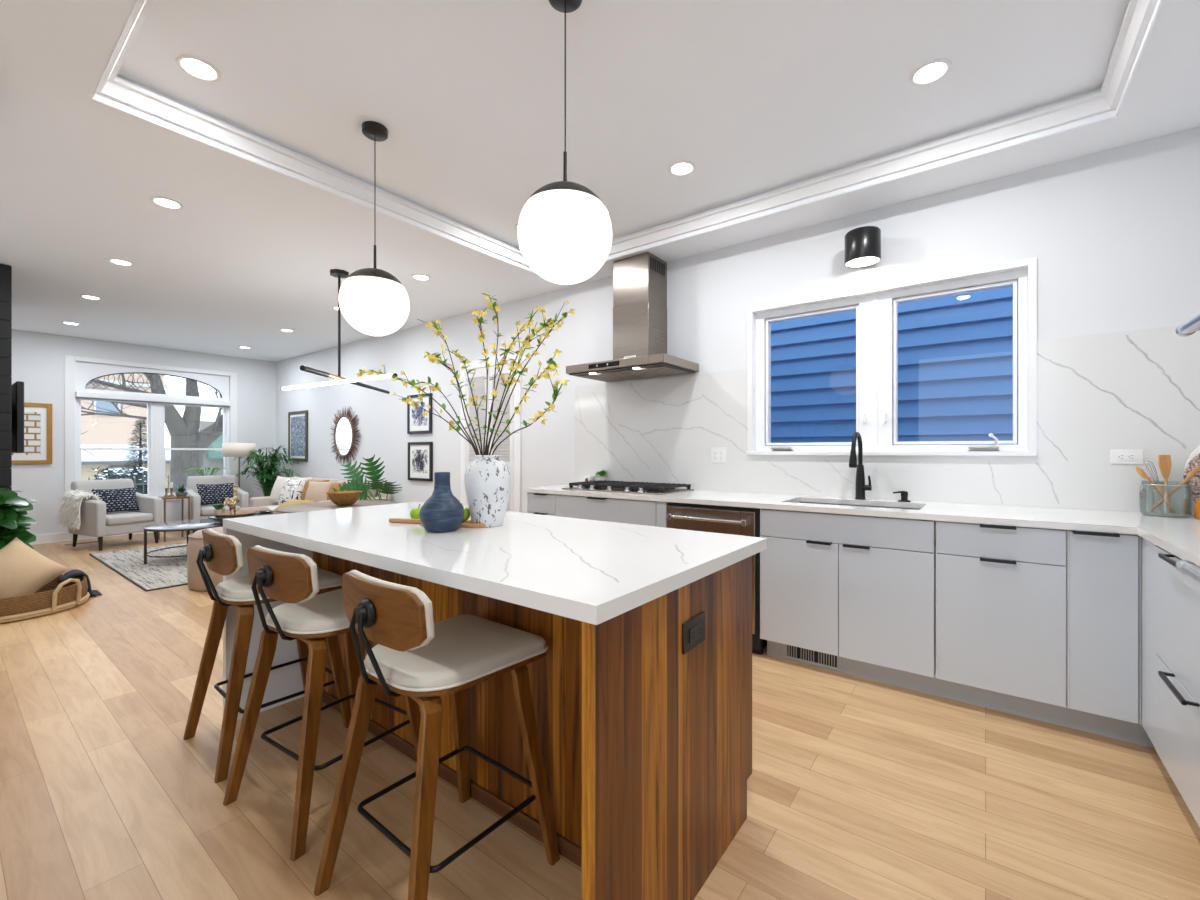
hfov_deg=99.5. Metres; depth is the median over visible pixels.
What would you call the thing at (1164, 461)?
wooden spatula
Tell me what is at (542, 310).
branch
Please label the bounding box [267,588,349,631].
seat cushion
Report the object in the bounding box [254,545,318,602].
backrest
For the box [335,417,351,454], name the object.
mirror glass
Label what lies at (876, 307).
window
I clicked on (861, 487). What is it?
kitchen faucet
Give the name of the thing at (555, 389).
branch
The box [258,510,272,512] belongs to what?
dish
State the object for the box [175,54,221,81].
recessed light
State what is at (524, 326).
branch
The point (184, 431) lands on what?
bare tree
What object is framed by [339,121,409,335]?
globe pendant
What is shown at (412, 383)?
branch
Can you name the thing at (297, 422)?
art print
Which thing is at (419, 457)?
art print
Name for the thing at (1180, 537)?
countertop
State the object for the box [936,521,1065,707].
base cabinet
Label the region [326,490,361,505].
woven bowl
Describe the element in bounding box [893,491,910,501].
soap dispenser
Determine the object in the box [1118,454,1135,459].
receptacle
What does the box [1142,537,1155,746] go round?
filler panel
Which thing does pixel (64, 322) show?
recessed light
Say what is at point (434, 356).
branch
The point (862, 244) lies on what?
light
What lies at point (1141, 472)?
wooden spoon
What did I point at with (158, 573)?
area rug
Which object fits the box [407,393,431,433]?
framed picture
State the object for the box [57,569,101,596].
throw
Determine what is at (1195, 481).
woven charger
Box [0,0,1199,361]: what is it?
ceiling
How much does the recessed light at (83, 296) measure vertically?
0.008 m
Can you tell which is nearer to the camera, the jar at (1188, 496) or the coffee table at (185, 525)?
the jar at (1188, 496)
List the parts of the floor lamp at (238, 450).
lamp shade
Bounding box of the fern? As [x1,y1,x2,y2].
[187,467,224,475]
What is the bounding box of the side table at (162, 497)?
[158,496,189,541]
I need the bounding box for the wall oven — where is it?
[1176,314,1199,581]
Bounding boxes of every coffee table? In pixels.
[143,519,219,563]
[208,511,281,526]
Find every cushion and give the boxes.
[0,537,69,597]
[106,511,152,524]
[201,504,240,515]
[215,567,341,598]
[260,505,277,509]
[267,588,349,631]
[271,476,297,502]
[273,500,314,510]
[277,478,307,505]
[294,476,311,479]
[301,479,329,499]
[305,480,334,501]
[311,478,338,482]
[327,483,347,500]
[337,480,375,496]
[366,614,545,687]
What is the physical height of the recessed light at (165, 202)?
0.008 m
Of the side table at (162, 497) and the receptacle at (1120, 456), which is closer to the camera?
the receptacle at (1120, 456)
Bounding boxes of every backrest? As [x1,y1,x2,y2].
[206,528,243,575]
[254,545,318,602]
[350,570,434,649]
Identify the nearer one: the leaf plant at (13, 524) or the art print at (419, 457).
the leaf plant at (13, 524)
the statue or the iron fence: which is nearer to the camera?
the statue
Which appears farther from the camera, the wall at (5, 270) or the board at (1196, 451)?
the wall at (5, 270)
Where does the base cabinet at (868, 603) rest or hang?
on the floor
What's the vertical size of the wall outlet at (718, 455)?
0.116 m
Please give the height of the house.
2.250 m
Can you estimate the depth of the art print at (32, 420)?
6.60 m
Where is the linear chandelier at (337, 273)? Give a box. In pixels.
[280,269,396,393]
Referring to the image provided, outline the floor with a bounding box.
[0,530,1199,899]
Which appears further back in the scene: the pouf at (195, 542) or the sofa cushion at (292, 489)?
the sofa cushion at (292, 489)
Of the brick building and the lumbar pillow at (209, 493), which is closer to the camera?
the lumbar pillow at (209, 493)
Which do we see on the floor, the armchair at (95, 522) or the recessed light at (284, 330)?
the armchair at (95, 522)
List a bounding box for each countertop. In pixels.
[223,502,766,720]
[522,485,1199,565]
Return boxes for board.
[389,518,485,527]
[1185,445,1199,467]
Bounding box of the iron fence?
[88,474,199,493]
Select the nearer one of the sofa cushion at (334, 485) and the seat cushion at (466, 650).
the seat cushion at (466, 650)
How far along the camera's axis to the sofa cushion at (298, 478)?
7.17 m
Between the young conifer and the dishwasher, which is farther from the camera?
the young conifer
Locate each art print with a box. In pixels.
[12,412,40,454]
[291,416,304,455]
[412,401,426,425]
[412,450,427,472]
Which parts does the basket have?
handle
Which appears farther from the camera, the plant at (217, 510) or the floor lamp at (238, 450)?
the floor lamp at (238, 450)
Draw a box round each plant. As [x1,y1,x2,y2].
[0,488,36,549]
[212,504,225,513]
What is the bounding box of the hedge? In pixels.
[89,465,167,493]
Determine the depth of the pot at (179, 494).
7.00 m
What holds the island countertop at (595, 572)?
on the kitchen island
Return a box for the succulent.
[175,484,187,496]
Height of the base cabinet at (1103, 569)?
0.770 m
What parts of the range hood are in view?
control panel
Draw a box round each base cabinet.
[527,492,555,515]
[556,494,669,527]
[760,508,935,677]
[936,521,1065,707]
[1066,530,1140,723]
[1155,545,1199,826]
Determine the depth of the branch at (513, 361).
2.02 m
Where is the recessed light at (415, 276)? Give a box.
[412,274,429,279]
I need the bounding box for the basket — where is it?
[0,575,89,622]
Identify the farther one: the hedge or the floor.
the hedge
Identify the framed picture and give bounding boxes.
[12,402,51,463]
[288,410,307,460]
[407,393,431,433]
[408,442,432,480]
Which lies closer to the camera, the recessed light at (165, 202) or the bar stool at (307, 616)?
the bar stool at (307, 616)
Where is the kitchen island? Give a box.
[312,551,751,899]
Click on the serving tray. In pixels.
(238, 513)
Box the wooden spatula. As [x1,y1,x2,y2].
[1158,455,1171,512]
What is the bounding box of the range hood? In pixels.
[566,252,698,381]
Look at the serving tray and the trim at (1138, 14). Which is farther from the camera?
the serving tray
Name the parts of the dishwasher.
handle, door, toe panel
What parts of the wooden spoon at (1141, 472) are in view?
handle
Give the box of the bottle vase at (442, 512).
[419,472,464,532]
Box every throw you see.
[57,489,103,530]
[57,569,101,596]
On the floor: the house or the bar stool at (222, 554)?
the bar stool at (222, 554)
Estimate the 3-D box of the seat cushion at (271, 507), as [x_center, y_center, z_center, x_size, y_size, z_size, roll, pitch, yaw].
[-4.240,0.848,7.066,0.960,0.145,0.630,0,0,37]
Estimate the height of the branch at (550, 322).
0.776 m
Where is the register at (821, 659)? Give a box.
[782,644,842,671]
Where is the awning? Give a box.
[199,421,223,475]
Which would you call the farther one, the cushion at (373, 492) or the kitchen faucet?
the cushion at (373, 492)
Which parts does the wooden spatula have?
handle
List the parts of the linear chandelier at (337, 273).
rod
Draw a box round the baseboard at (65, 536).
[29,531,153,544]
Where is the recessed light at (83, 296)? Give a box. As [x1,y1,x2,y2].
[80,295,101,299]
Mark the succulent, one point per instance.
(180, 493)
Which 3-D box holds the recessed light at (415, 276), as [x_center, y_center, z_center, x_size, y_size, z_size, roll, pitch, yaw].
[-1.599,-1.550,4.537,0.160,0.008,0.160,0,0,37]
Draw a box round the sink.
[780,502,927,551]
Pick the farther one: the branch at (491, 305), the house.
the house
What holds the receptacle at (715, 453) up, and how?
attached to the wall outlet at (718, 455)
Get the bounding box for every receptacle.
[689,622,701,643]
[713,451,717,459]
[719,451,722,459]
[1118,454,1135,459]
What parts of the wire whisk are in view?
handle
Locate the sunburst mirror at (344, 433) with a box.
[331,406,359,464]
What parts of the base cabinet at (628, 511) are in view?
handle, filler panel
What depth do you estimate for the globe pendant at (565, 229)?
1.73 m
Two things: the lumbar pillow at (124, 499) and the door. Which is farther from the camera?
the lumbar pillow at (124, 499)
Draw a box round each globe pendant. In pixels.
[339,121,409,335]
[518,0,611,284]
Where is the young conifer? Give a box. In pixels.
[118,419,166,474]
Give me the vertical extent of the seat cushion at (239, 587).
0.034 m
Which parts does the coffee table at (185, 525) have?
leg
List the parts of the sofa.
armrest, armrest, backrest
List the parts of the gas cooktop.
plate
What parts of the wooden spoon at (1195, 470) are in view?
handle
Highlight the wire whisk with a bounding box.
[1145,461,1171,511]
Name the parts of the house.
pane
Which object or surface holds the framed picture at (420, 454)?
attached to the wall at (1113, 235)
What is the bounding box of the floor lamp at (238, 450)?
[222,443,255,487]
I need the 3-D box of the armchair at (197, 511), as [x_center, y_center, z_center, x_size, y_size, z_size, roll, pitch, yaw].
[-5.751,0.801,7.615,0.790,0.842,0.670,0,0,43]
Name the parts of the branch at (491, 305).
stem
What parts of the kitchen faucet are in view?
spout, lever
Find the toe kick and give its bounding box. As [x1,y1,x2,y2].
[767,640,1154,747]
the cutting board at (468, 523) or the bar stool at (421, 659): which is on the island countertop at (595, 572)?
the cutting board at (468, 523)
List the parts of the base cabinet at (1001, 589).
handle, handle, drawer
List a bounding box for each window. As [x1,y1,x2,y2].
[65,355,236,500]
[747,257,1036,455]
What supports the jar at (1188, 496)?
on the countertop at (1180, 537)
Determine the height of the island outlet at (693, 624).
0.080 m
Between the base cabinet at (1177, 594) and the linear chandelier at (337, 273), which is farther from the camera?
the linear chandelier at (337, 273)
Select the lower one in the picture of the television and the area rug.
the area rug
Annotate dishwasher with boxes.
[667,502,775,654]
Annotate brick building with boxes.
[81,373,166,444]
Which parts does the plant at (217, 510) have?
pot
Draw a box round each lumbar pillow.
[91,487,139,512]
[196,483,233,504]
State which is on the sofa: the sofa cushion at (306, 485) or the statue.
the sofa cushion at (306, 485)
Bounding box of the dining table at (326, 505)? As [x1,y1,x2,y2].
[276,500,395,513]
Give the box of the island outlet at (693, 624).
[682,612,704,653]
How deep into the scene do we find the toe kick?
2.39 m
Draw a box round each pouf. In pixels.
[187,527,222,591]
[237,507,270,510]
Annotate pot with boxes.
[175,492,187,496]
[595,470,606,480]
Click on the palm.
(267, 479)
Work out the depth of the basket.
3.77 m
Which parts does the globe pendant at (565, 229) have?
stem, glass globe, cord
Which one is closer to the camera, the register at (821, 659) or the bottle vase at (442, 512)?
the bottle vase at (442, 512)
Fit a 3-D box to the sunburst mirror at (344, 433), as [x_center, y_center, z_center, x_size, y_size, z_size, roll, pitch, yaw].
[-3.701,-0.218,7.358,0.926,0.878,0.049,0,0,37]
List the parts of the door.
panel, panel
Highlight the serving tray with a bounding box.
[214,511,254,516]
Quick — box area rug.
[89,542,187,591]
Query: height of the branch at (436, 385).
0.694 m
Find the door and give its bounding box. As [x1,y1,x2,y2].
[461,354,520,511]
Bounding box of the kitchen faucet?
[849,432,871,499]
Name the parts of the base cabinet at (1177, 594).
handle, drawer, drawer, handle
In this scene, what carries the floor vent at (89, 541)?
in the floor
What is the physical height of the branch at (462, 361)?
0.742 m
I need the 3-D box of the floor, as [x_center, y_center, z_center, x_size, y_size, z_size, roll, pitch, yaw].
[-2.674,1.280,2.845,12.500,0.120,6.500,0,0,37]
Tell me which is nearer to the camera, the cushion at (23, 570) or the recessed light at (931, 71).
the recessed light at (931, 71)
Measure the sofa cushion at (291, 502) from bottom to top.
0.153 m
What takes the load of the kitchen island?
on the floor
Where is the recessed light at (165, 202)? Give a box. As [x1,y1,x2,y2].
[150,196,183,208]
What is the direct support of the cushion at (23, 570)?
in the basket
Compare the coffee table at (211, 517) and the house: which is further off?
the house
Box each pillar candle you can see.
[163,482,168,496]
[169,482,173,495]
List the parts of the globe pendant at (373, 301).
stem, glass globe, cord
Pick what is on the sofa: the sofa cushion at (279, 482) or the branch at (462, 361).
the sofa cushion at (279, 482)
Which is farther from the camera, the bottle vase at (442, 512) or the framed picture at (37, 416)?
the framed picture at (37, 416)
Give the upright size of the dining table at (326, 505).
0.748 m
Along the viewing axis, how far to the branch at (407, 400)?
2.29 m
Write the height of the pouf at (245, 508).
0.476 m
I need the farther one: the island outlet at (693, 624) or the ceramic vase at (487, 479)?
the ceramic vase at (487, 479)
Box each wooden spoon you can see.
[1135,466,1176,513]
[1149,466,1199,511]
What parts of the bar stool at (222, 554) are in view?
leg, backrest, leg, leg, leg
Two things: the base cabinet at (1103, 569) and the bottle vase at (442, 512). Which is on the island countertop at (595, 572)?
the bottle vase at (442, 512)
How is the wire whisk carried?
in the jar at (1188, 496)
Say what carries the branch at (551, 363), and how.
in the ceramic vase at (487, 479)
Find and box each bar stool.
[183,528,350,782]
[223,545,420,860]
[314,570,559,899]
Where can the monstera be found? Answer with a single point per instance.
(356, 483)
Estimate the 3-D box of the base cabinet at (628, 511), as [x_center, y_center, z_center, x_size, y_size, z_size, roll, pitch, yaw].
[0.222,0.723,3.909,0.990,0.770,0.654,0,0,37]
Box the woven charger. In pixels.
[1183,453,1199,501]
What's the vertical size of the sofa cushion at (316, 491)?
0.362 m
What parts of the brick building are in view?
pane, cornice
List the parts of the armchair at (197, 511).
armrest, backrest, armrest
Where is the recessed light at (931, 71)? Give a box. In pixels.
[909,58,951,85]
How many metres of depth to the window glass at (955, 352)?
4.18 m
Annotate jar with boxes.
[1139,480,1192,517]
[1194,498,1199,518]
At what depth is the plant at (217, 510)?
5.70 m
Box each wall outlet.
[711,448,725,462]
[1111,450,1142,463]
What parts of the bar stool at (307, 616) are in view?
leg, backrest, leg, leg, leg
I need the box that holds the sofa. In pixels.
[250,478,390,509]
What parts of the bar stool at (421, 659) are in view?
leg, backrest, leg, leg, leg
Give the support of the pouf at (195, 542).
on the floor
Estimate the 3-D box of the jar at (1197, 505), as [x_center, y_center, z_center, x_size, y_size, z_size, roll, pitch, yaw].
[2.717,0.259,2.269,0.082,0.094,0.081,0,0,37]
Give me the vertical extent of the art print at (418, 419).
0.291 m
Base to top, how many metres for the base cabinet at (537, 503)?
0.770 m
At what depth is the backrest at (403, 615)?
1.23 m
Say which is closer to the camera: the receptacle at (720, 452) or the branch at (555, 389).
the branch at (555, 389)
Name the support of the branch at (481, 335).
in the ceramic vase at (487, 479)
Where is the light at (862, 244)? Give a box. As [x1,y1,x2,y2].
[845,226,880,267]
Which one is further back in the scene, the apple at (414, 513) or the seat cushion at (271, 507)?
the seat cushion at (271, 507)
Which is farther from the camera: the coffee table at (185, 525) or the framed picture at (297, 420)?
the framed picture at (297, 420)
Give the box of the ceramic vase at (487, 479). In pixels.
[464,455,511,526]
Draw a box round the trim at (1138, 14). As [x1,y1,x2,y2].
[92,0,1161,273]
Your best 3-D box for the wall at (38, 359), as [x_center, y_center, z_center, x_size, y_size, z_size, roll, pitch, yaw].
[-6.967,-0.280,7.328,0.200,3.000,4.050,0,0,37]
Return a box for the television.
[10,381,23,452]
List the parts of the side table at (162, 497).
leg, leg, leg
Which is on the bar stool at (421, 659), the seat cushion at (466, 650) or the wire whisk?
the seat cushion at (466, 650)
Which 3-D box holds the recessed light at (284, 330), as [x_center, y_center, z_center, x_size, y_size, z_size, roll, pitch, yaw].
[-4.030,-1.550,6.540,0.160,0.008,0.160,0,0,37]
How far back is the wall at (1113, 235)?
3.20 m
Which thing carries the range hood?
attached to the wall at (1113, 235)
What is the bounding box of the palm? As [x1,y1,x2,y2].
[233,444,299,496]
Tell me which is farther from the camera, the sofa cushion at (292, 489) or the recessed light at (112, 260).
the sofa cushion at (292, 489)
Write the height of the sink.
0.187 m
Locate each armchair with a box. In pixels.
[69,479,161,550]
[184,475,248,530]
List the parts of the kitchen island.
island baseboard, panel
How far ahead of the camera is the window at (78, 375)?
7.57 m
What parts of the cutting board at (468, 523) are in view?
handle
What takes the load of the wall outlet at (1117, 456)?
attached to the wall at (1113, 235)
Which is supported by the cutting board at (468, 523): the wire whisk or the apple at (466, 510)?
the apple at (466, 510)
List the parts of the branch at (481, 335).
stem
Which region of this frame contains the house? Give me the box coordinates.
[81,444,170,492]
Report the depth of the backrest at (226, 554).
1.97 m
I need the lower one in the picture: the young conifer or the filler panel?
the filler panel
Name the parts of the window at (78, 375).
transom glass, sash, sash, frame, transom panel, sash, frame, sash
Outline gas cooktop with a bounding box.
[562,480,693,494]
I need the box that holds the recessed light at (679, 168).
[668,160,695,175]
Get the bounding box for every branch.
[357,364,476,454]
[390,371,477,454]
[392,392,479,454]
[418,319,478,451]
[423,348,482,454]
[440,343,486,454]
[472,307,492,454]
[482,292,513,453]
[485,306,538,454]
[487,314,557,450]
[487,321,547,454]
[489,300,574,454]
[489,349,561,452]
[492,368,569,454]
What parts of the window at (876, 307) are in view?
crank handle, sash, sill, sash, crank handle, crank knob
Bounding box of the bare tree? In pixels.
[81,374,222,492]
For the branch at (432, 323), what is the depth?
2.28 m
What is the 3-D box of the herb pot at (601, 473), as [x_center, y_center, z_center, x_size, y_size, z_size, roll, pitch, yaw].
[0.016,0.235,4.516,0.132,0.142,0.140,0,0,37]
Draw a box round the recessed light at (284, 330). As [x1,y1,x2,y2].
[280,329,293,331]
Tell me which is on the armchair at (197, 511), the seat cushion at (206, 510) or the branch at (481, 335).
the seat cushion at (206, 510)
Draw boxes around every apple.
[410,505,420,518]
[463,507,469,521]
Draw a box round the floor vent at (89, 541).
[63,541,97,545]
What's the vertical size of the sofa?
0.823 m
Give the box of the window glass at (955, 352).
[770,282,1025,451]
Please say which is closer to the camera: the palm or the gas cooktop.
the gas cooktop
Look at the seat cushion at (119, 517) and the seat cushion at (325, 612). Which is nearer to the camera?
the seat cushion at (325, 612)
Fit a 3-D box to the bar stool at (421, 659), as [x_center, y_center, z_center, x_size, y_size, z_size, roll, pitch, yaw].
[-0.452,0.774,1.458,0.466,0.891,0.511,0,0,38]
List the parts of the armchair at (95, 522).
leg, armrest, leg, backrest, seat, armrest, leg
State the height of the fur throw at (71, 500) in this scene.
0.523 m
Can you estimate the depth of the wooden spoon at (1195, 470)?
2.36 m
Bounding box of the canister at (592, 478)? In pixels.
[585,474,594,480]
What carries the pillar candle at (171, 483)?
on the side table at (162, 497)
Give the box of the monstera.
[333,454,401,500]
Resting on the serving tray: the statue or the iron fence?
the statue
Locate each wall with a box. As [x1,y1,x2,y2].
[0,264,11,489]
[11,329,275,534]
[276,126,1199,695]
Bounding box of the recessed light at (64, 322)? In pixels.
[62,321,79,324]
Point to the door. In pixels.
(509, 450)
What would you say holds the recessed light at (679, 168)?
in the ceiling
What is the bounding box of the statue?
[223,485,239,513]
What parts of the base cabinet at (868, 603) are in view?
door, handle, handle, door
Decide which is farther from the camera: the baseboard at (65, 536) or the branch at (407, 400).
the baseboard at (65, 536)
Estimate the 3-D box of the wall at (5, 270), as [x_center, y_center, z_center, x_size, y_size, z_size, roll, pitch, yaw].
[-5.846,-0.168,4.538,1.800,2.775,0.660,0,0,37]
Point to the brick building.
(101, 429)
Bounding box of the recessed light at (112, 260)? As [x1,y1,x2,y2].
[107,258,133,265]

